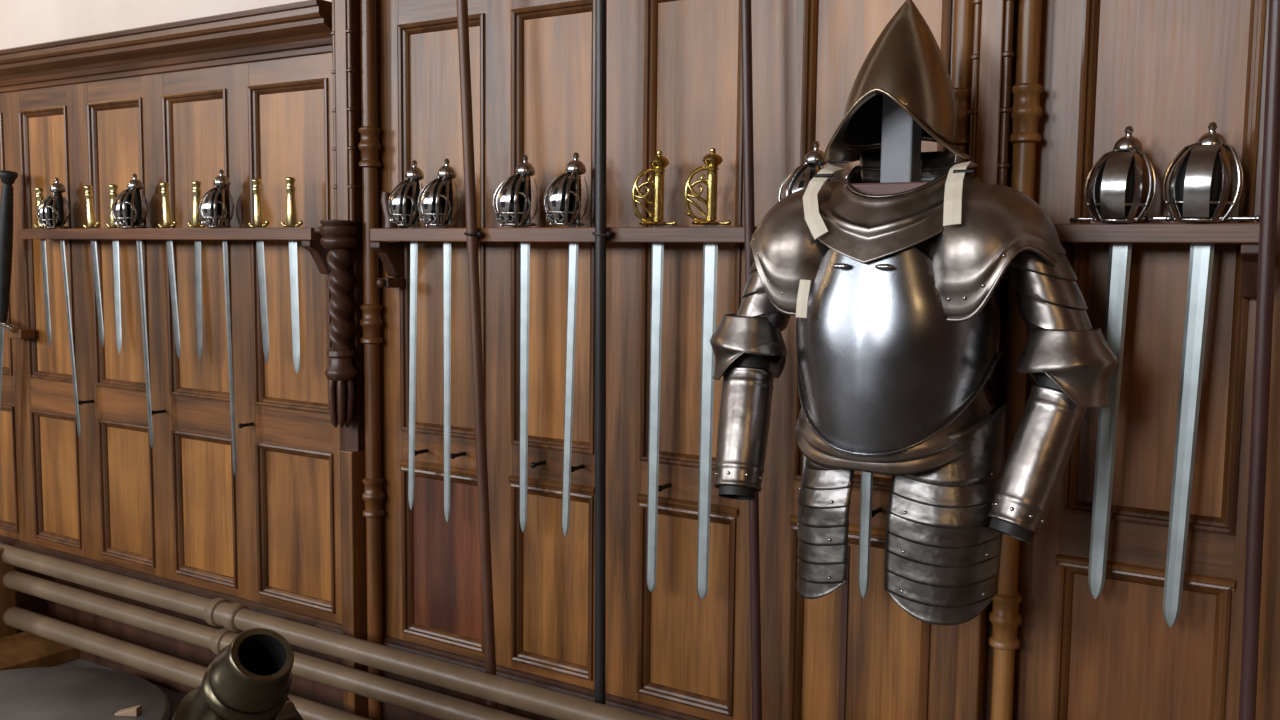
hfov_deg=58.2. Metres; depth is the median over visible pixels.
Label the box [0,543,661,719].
pipe
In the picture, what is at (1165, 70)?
wall paneling
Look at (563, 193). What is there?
sword
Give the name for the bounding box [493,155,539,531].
sword
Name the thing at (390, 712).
baseboard
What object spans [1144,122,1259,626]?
sword
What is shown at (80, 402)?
peg
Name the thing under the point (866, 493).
sword
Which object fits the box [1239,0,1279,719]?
staff
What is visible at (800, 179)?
sword
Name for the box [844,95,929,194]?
stand
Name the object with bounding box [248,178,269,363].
sword
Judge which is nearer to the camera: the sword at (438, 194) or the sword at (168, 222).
the sword at (438, 194)
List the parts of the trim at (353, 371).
beaded rod, beaded rod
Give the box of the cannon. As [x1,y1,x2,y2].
[172,628,303,719]
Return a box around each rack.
[19,227,330,274]
[370,192,757,287]
[1054,223,1259,298]
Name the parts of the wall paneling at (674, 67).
ledge moulding, rail, moulding, rail, moulding, rail, panel, panel, rail, ledge moulding, rail, moulding, rail, moulding, panel, panel, rail, moulding, ledge moulding, rail, panel, moulding, panel, ledge moulding, rail, moulding, panel, moulding, panel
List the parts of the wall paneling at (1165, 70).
panel, moulding, ledge moulding, rail, moulding, panel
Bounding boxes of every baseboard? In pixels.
[0,535,343,709]
[382,635,707,719]
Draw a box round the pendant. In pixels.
[328,380,353,427]
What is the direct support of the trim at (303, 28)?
attached to the wall
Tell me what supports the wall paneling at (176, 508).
attached to the wall
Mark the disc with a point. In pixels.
(37, 693)
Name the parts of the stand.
post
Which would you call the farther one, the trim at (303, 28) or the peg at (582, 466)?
the trim at (303, 28)
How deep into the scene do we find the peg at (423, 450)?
3.53 m
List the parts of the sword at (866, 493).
blade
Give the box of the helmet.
[824,0,969,163]
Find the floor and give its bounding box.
[51,658,185,719]
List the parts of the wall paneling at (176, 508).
rail, panel, moulding, rail, panel, rail, moulding, rail, moulding, panel, rail, moulding, rail, panel, rail, moulding, panel, rail, moulding, rail, panel, rail, moulding, panel, rail, moulding, rail, panel, rail, moulding, panel, rail, moulding, rail, panel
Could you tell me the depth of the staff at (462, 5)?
3.24 m
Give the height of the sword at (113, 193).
0.627 m
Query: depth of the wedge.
3.94 m
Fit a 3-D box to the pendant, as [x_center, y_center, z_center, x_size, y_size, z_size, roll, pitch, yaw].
[-0.936,0.132,3.604,0.087,0.158,0.088,4,6,33]
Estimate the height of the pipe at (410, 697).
0.092 m
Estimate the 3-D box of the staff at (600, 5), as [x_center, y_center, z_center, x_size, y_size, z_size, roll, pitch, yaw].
[-0.103,-0.383,2.991,0.063,3.510,0.043,4,6,33]
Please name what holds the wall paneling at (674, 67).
attached to the wall
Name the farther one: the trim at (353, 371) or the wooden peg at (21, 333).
the wooden peg at (21, 333)
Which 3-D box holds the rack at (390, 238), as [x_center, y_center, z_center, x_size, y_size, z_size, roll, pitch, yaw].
[-0.083,-0.319,3.069,1.686,0.292,0.103,4,6,33]
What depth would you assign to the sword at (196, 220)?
3.99 m
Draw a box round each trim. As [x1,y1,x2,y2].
[0,0,331,93]
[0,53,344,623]
[319,0,384,719]
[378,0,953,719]
[944,0,1042,719]
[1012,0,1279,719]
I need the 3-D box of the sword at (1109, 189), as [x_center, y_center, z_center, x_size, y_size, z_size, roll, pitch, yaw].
[0.979,0.016,2.387,0.147,0.991,0.145,-1,5,-15]
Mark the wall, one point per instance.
(22, 22)
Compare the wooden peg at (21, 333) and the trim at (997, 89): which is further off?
the wooden peg at (21, 333)
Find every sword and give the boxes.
[0,170,17,407]
[34,187,50,345]
[36,177,80,438]
[83,185,103,345]
[106,184,121,353]
[111,173,152,446]
[158,182,179,357]
[187,181,205,360]
[198,169,236,476]
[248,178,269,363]
[281,177,302,373]
[388,160,424,509]
[417,159,459,521]
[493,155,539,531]
[543,152,588,536]
[632,150,676,591]
[685,148,730,598]
[779,141,830,474]
[846,164,872,597]
[1069,126,1171,598]
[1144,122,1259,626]
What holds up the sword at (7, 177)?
attached to the wall
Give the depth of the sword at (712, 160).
2.91 m
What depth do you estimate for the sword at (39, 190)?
4.50 m
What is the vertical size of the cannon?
0.730 m
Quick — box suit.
[710,147,1117,624]
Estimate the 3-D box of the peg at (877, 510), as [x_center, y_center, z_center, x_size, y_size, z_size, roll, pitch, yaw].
[0.560,0.362,2.738,0.018,0.018,0.062,4,6,33]
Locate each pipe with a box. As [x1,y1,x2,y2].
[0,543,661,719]
[3,570,531,719]
[3,606,371,719]
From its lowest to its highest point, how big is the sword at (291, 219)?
0.638 m
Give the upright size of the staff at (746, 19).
3.510 m
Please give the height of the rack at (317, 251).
0.150 m
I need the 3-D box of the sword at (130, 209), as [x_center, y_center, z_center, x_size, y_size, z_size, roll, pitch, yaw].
[-1.847,-0.177,4.187,0.114,0.997,0.135,-4,7,-41]
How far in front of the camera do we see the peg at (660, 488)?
3.05 m
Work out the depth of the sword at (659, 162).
2.99 m
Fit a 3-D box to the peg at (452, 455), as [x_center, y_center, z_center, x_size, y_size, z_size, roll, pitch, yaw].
[-0.546,0.285,3.448,0.018,0.018,0.062,4,6,33]
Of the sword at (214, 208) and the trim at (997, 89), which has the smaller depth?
the trim at (997, 89)
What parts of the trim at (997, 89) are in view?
beaded rod, beaded rod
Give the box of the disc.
[0,667,169,719]
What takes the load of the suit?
hanging from the stand
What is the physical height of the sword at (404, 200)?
1.059 m
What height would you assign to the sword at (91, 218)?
0.605 m
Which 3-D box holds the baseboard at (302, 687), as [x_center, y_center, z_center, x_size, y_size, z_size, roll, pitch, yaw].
[-2.390,0.988,4.724,3.405,0.414,0.025,4,6,33]
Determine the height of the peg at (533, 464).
0.018 m
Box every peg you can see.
[9,328,34,338]
[78,400,93,404]
[152,410,165,414]
[238,422,253,427]
[415,449,427,455]
[450,452,465,458]
[530,460,545,467]
[571,464,584,471]
[658,483,671,491]
[872,507,881,516]
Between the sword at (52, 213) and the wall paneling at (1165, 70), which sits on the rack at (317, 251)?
the sword at (52, 213)
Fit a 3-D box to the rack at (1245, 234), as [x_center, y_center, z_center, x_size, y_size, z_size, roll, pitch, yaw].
[1.045,-0.203,2.349,0.410,0.150,0.103,4,6,33]
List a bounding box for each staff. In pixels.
[456,0,497,708]
[595,0,606,704]
[741,0,761,719]
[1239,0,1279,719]
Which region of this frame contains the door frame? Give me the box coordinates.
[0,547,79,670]
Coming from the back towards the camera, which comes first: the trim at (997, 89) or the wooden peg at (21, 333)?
the wooden peg at (21, 333)
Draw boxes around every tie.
[464,231,482,236]
[592,231,612,237]
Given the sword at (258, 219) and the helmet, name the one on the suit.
the helmet
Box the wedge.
[115,705,141,716]
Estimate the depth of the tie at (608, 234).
2.98 m
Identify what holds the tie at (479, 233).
attached to the rack at (390, 238)
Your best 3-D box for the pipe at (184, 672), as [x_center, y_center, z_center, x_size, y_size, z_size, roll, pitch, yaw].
[1.412,1.290,2.062,9.500,0.100,0.100,4,6,33]
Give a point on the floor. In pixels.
(174, 697)
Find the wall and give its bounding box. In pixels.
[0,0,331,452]
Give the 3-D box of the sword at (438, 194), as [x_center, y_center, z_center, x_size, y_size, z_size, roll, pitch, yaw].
[-0.594,-0.051,3.388,0.126,1.076,0.114,4,6,33]
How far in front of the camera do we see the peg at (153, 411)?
4.23 m

